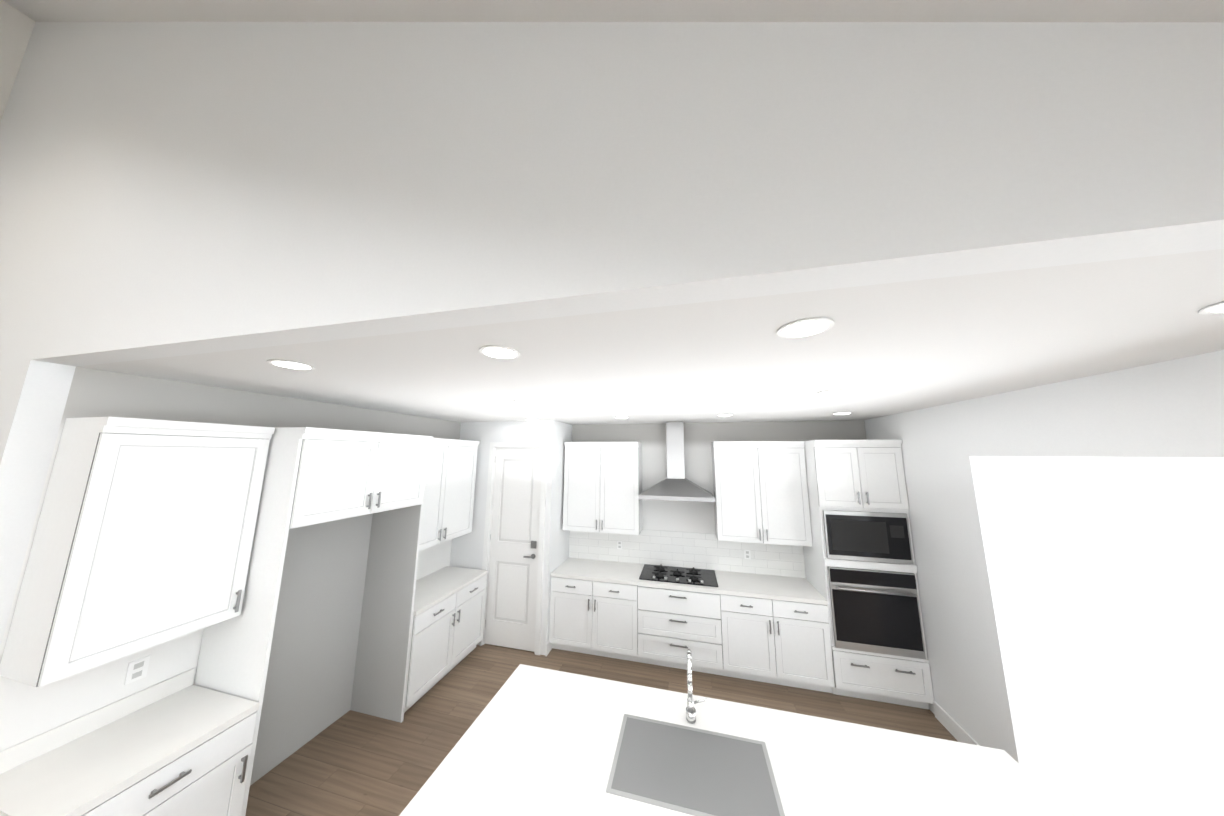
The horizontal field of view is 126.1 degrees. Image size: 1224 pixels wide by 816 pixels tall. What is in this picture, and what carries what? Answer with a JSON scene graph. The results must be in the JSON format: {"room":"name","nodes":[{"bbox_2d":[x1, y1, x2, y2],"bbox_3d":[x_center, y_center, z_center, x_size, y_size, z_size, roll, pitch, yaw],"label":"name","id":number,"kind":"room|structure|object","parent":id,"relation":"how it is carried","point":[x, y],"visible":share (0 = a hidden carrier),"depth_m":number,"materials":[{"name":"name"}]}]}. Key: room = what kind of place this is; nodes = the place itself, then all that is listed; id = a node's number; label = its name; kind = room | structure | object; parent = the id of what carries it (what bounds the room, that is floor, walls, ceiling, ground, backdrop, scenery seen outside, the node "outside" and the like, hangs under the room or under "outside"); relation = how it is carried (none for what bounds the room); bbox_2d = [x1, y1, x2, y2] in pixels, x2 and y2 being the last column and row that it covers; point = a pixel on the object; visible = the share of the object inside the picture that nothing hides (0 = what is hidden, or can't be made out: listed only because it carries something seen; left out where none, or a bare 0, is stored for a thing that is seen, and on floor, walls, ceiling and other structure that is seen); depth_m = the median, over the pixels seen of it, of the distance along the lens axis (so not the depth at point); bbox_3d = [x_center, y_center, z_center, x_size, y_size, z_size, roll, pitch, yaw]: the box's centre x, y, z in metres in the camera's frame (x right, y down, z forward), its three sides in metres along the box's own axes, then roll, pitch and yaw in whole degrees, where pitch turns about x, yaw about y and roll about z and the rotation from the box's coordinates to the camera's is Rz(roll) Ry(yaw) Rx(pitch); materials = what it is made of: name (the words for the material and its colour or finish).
{"room":"kitchen","nodes":[
{"label":"kitchen","id":0,"kind":"room"},
{"bbox_2d":[0,0,34,121],"bbox_3d":[-4.848,-0.648,-0.603,0.120,5.900,5.420,-2,-9,13],"label":"wall","id":1,"kind":"structure","parent":0,"point":[16,27],"depth_m":2.16,"materials":[{"name":"paint"}]},
{"bbox_2d":[0,367,460,750],"bbox_3d":[-2.522,1.429,3.331,0.120,2.980,3.830,-2,-9,13],"label":"wall","id":2,"kind":"structure","parent":0,"point":[27,712],"depth_m":1.90,"materials":[{"name":"paint"}]},
{"bbox_2d":[124,655,150,684],"bbox_3d":[-2.804,1.548,1.838,0.008,0.115,0.075,-2,-9,13],"label":"electrical outlet","id":3,"kind":"object","parent":2,"relation":"attached to","point":[137,669],"visible":1,"depth_m":1.83,"materials":[{"name":"plastic"}]},
{"bbox_2d":[0,417,274,686],"bbox_3d":[-2.636,0.699,1.830,0.382,1.220,0.656,-2,-9,13],"label":"upper cabinet","id":4,"kind":"object","parent":2,"relation":"attached to","point":[144,535],"visible":0.98,"depth_m":1.64,"materials":[{"name":"paint"}]},
{"bbox_2d":[419,438,479,550],"bbox_3d":[-2.166,0.993,3.780,0.382,1.220,1.110,-2,-9,13],"label":"upper cabinet","id":5,"kind":"object","parent":2,"relation":"attached to","point":[448,506],"visible":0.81,"depth_m":3.80,"materials":[{"name":"paint"}]},
{"bbox_2d":[450,420,571,654],"bbox_3d":[-1.426,1.662,4.504,1.460,2.880,0.700,-2,-9,13],"label":"wall","id":6,"kind":"structure","parent":0,"point":[466,550],"depth_m":4.26,"materials":[{"name":"paint"}]},
{"bbox_2d":[477,442,547,654],"bbox_3d":[-1.294,1.750,4.095,0.870,2.585,0.098,-2,-9,13],"label":"pantry door","id":7,"kind":"structure","parent":6,"relation":"in","point":[513,550],"depth_m":4.10,"materials":[{"name":"paint"}]},
{"bbox_2d":[545,640,551,655],"bbox_3d":[-0.718,2.997,4.124,0.016,0.135,0.716,-2,-9,13],"label":"baseboard","id":8,"kind":"structure","parent":6,"relation":"attached to","point":[548,645],"depth_m":3.82,"materials":[{"name":"paint"}]},
{"bbox_2d":[245,644,957,815],"bbox_3d":[-1.193,2.352,-0.906,10.800,0.080,11.600,-2,-9,13],"label":"floor","id":9,"kind":"structure","parent":0,"point":[351,763],"depth_m":2.81,"materials":[{"name":"brown wood"}]},
{"bbox_2d":[0,668,259,815],"bbox_3d":[-2.514,2.158,1.577,0.652,1.020,0.670,-2,-9,13],"label":"base cabinet","id":10,"kind":"object","parent":9,"relation":"on","point":[179,745],"visible":0.98,"depth_m":1.61,"materials":[{"name":"paint"}]},
{"bbox_2d":[194,427,432,815],"bbox_3d":[-2.300,1.507,2.565,0.652,2.600,1.120,-2,-9,13],"label":"enclosure","id":11,"kind":"object","parent":9,"relation":"on","point":[311,641],"visible":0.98,"depth_m":2.62,"materials":[{"name":"paint"}]},
{"bbox_2d":[404,566,487,712],"bbox_3d":[-2.044,2.501,3.523,0.652,0.920,1.110,-2,-9,13],"label":"base cabinet","id":12,"kind":"object","parent":9,"relation":"on","point":[448,622],"visible":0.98,"depth_m":3.39,"materials":[{"name":"paint"}]},
{"bbox_2d":[549,577,636,661],"bbox_3d":[-0.172,2.616,4.078,1.114,0.880,0.620,-2,-9,13],"label":"base cabinet","id":13,"kind":"object","parent":9,"relation":"on","point":[599,618],"depth_m":3.79,"materials":[{"name":"paint"}]},
{"bbox_2d":[637,585,724,675],"bbox_3d":[0.829,2.586,3.842,0.943,0.880,0.620,-2,-9,13],"label":"base cabinet","id":14,"kind":"object","parent":9,"relation":"on","point":[670,622],"depth_m":3.55,"materials":[{"name":"paint"}]},
{"bbox_2d":[399,664,1073,815],"bbox_3d":[0.546,2.185,1.299,2.780,0.922,1.180,-2,-9,13],"label":"kitchen island","id":15,"kind":"object","parent":9,"relation":"on","point":[535,741],"visible":1,"depth_m":1.53,"materials":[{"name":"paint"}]},
{"bbox_2d":[686,649,706,723],"bbox_3d":[0.468,1.578,1.727,0.120,0.403,0.225,-2,-9,13],"label":"faucet","id":16,"kind":"object","parent":15,"relation":"on","point":[690,713],"visible":1,"depth_m":1.69,"materials":[{"name":"silver metal"}]},
{"bbox_2d":[721,593,834,692],"bbox_3d":[1.809,2.558,3.611,1.071,0.880,0.620,-2,-9,13],"label":"base cabinet","id":17,"kind":"object","parent":9,"relation":"on","point":[761,615],"depth_m":3.32,"materials":[{"name":"paint"}]},
{"bbox_2d":[551,557,827,604],"bbox_3d":[0.812,2.133,3.920,3.128,0.040,0.641,-2,-9,13],"label":"countertop","id":18,"kind":"structure","parent":17,"relation":"on","point":[747,584],"depth_m":3.79,"materials":[{"name":"white stone"}]},
{"bbox_2d":[639,564,717,586],"bbox_3d":[0.837,2.093,3.936,0.920,0.042,0.520,-2,-9,13],"label":"cooktop","id":19,"kind":"object","parent":18,"relation":"in","point":[684,575],"visible":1,"depth_m":3.88,"materials":[{"name":"black metal"}]},
{"bbox_2d":[803,440,933,708],"bbox_3d":[2.729,1.676,3.488,0.821,2.600,0.707,-2,-9,13],"label":"tall cabinet","id":20,"kind":"object","parent":9,"relation":"on","point":[861,571],"visible":1,"depth_m":3.21,"materials":[{"name":"paint"}]},
{"bbox_2d":[0,22,1223,646],"bbox_3d":[-0.888,-0.362,1.155,7.000,5.900,0.120,-2,-9,13],"label":"wall","id":21,"kind":"structure","parent":0,"point":[255,184],"depth_m":1.01,"materials":[{"name":"paint"}]},
{"bbox_2d":[4,0,1223,21],"bbox_3d":[-2.748,-2.322,-3.102,8.650,2.903,9.700,-2,-9,13],"label":"ceiling","id":22,"kind":"structure","parent":0,"point":[624,10],"depth_m":0.98,"materials":[{"name":"paint"}]},
{"bbox_2d":[76,249,1223,424],"bbox_3d":[0.187,-0.098,2.910,5.730,0.150,3.830,-2,-9,13],"label":"ceiling","id":23,"kind":"structure","parent":0,"point":[879,350],"depth_m":1.41,"materials":[{"name":"paint"}]},
{"bbox_2d":[267,360,314,369],"bbox_3d":[-1.661,-0.222,1.615,0.176,0.006,0.176,-2,-9,13],"label":"recessed light","id":24,"kind":"object","parent":23,"relation":"in","point":[291,364],"visible":0.94,"depth_m":1.60,"materials":[{"name":"paint"}]},
{"bbox_2d":[479,346,519,358],"bbox_3d":[-0.503,-0.247,1.398,0.176,0.006,0.176,-2,-9,13],"label":"recessed light","id":25,"kind":"object","parent":23,"relation":"in","point":[500,352],"visible":0.98,"depth_m":1.38,"materials":[{"name":"paint"}]},
{"bbox_2d":[717,414,732,415],"bbox_3d":[1.280,0.080,3.514,0.176,0.006,0.176,-2,-9,13],"label":"recessed light","id":26,"kind":"object","parent":23,"relation":"in","point":[724,414],"visible":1,"depth_m":3.51,"materials":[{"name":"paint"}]},
{"bbox_2d":[777,318,834,337],"bbox_3d":[0.689,-0.282,1.112,0.176,0.006,0.176,-2,-9,13],"label":"recessed light","id":27,"kind":"object","parent":23,"relation":"in","point":[805,327],"visible":1,"depth_m":1.10,"materials":[{"name":"paint"}]},
{"bbox_2d":[816,390,845,394],"bbox_3d":[1.573,-0.110,2.231,0.176,0.006,0.176,-2,-9,13],"label":"recessed light","id":28,"kind":"object","parent":23,"relation":"in","point":[830,392],"visible":0.96,"depth_m":2.21,"materials":[{"name":"paint"}]},
{"bbox_2d":[833,412,851,414],"bbox_3d":[2.463,0.059,3.326,0.176,0.006,0.176,-2,-9,13],"label":"recessed light","id":29,"kind":"object","parent":23,"relation":"in","point":[840,413],"visible":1,"depth_m":3.30,"materials":[{"name":"paint"}]},
{"bbox_2d":[1198,302,1223,313],"bbox_3d":[1.867,-0.308,0.891,0.176,0.006,0.176,-2,-9,13],"label":"recessed light","id":30,"kind":"object","parent":23,"relation":"in","point":[1217,308],"visible":0.94,"depth_m":0.94,"materials":[{"name":"paint"}]},
{"bbox_2d":[572,420,866,576],"bbox_3d":[0.541,1.619,4.479,5.540,2.980,0.150,-2,-9,13],"label":"wall","id":31,"kind":"structure","parent":0,"point":[682,516],"depth_m":4.36,"materials":[{"name":"paint"}]},
{"bbox_2d":[563,442,642,534],"bbox_3d":[-0.127,1.103,4.436,1.070,1.220,0.382,-2,-9,13],"label":"upper cabinet","id":32,"kind":"object","parent":31,"relation":"attached to","point":[602,486],"visible":1,"depth_m":4.28,"materials":[{"name":"paint"}]},
{"bbox_2d":[617,540,621,548],"bbox_3d":[0.109,1.954,4.437,0.075,0.115,0.008,-2,-9,13],"label":"outlet","id":33,"kind":"object","parent":31,"relation":"attached to","point":[619,544],"visible":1,"depth_m":4.43,"materials":[{"name":"plastic"}]},
{"bbox_2d":[639,422,714,501],"bbox_3d":[0.859,0.694,4.200,0.940,1.021,0.500,-2,-9,13],"label":"range hood","id":34,"kind":"object","parent":31,"relation":"attached to","point":[675,485],"visible":0.98,"depth_m":4.12,"materials":[{"name":"silver metal"}]},
{"bbox_2d":[744,550,750,558],"bbox_3d":[1.762,1.906,4.046,0.075,0.115,0.008,-2,-9,13],"label":"outlet","id":35,"kind":"object","parent":31,"relation":"attached to","point":[747,554],"visible":1,"depth_m":4.04,"materials":[{"name":"plastic"}]},
{"bbox_2d":[711,441,812,546],"bbox_3d":[1.858,1.046,3.967,1.051,1.220,0.382,-2,-9,13],"label":"upper cabinet","id":36,"kind":"object","parent":31,"relation":"attached to","point":[760,490],"visible":0.98,"depth_m":3.82,"materials":[{"name":"paint"}]},
{"bbox_2d":[864,350,1223,793],"bbox_3d":[2.035,0.728,-1.485,0.160,3.000,11.190,-2,-9,13],"label":"wall","id":37,"kind":"structure","parent":0,"point":[980,670],"depth_m":2.36,"materials":[{"name":"paint"}]},
{"bbox_2d":[933,701,979,745],"bbox_3d":[2.962,2.787,2.566,0.016,0.135,0.770,-2,-9,13],"label":"baseboard","id":38,"kind":"structure","parent":37,"relation":"attached to","point":[959,733],"depth_m":2.73,"materials":[{"name":"paint"}]},
{"bbox_2d":[994,456,1223,815],"bbox_3d":[3.770,1.296,2.243,1.470,3.000,0.150,-2,-9,13],"label":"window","id":39,"kind":"structure","parent":0,"point":[1118,565],"depth_m":2.16,"materials":[{"name":"paint"}]},
{"bbox_2d":[1052,794,1160,815],"bbox_3d":[3.672,2.702,1.968,1.676,0.135,0.016,-2,-9,13],"label":"baseboard","id":40,"kind":"structure","parent":39,"relation":"attached to","point":[1078,807],"depth_m":2.08,"materials":[{"name":"paint"}]}
]}

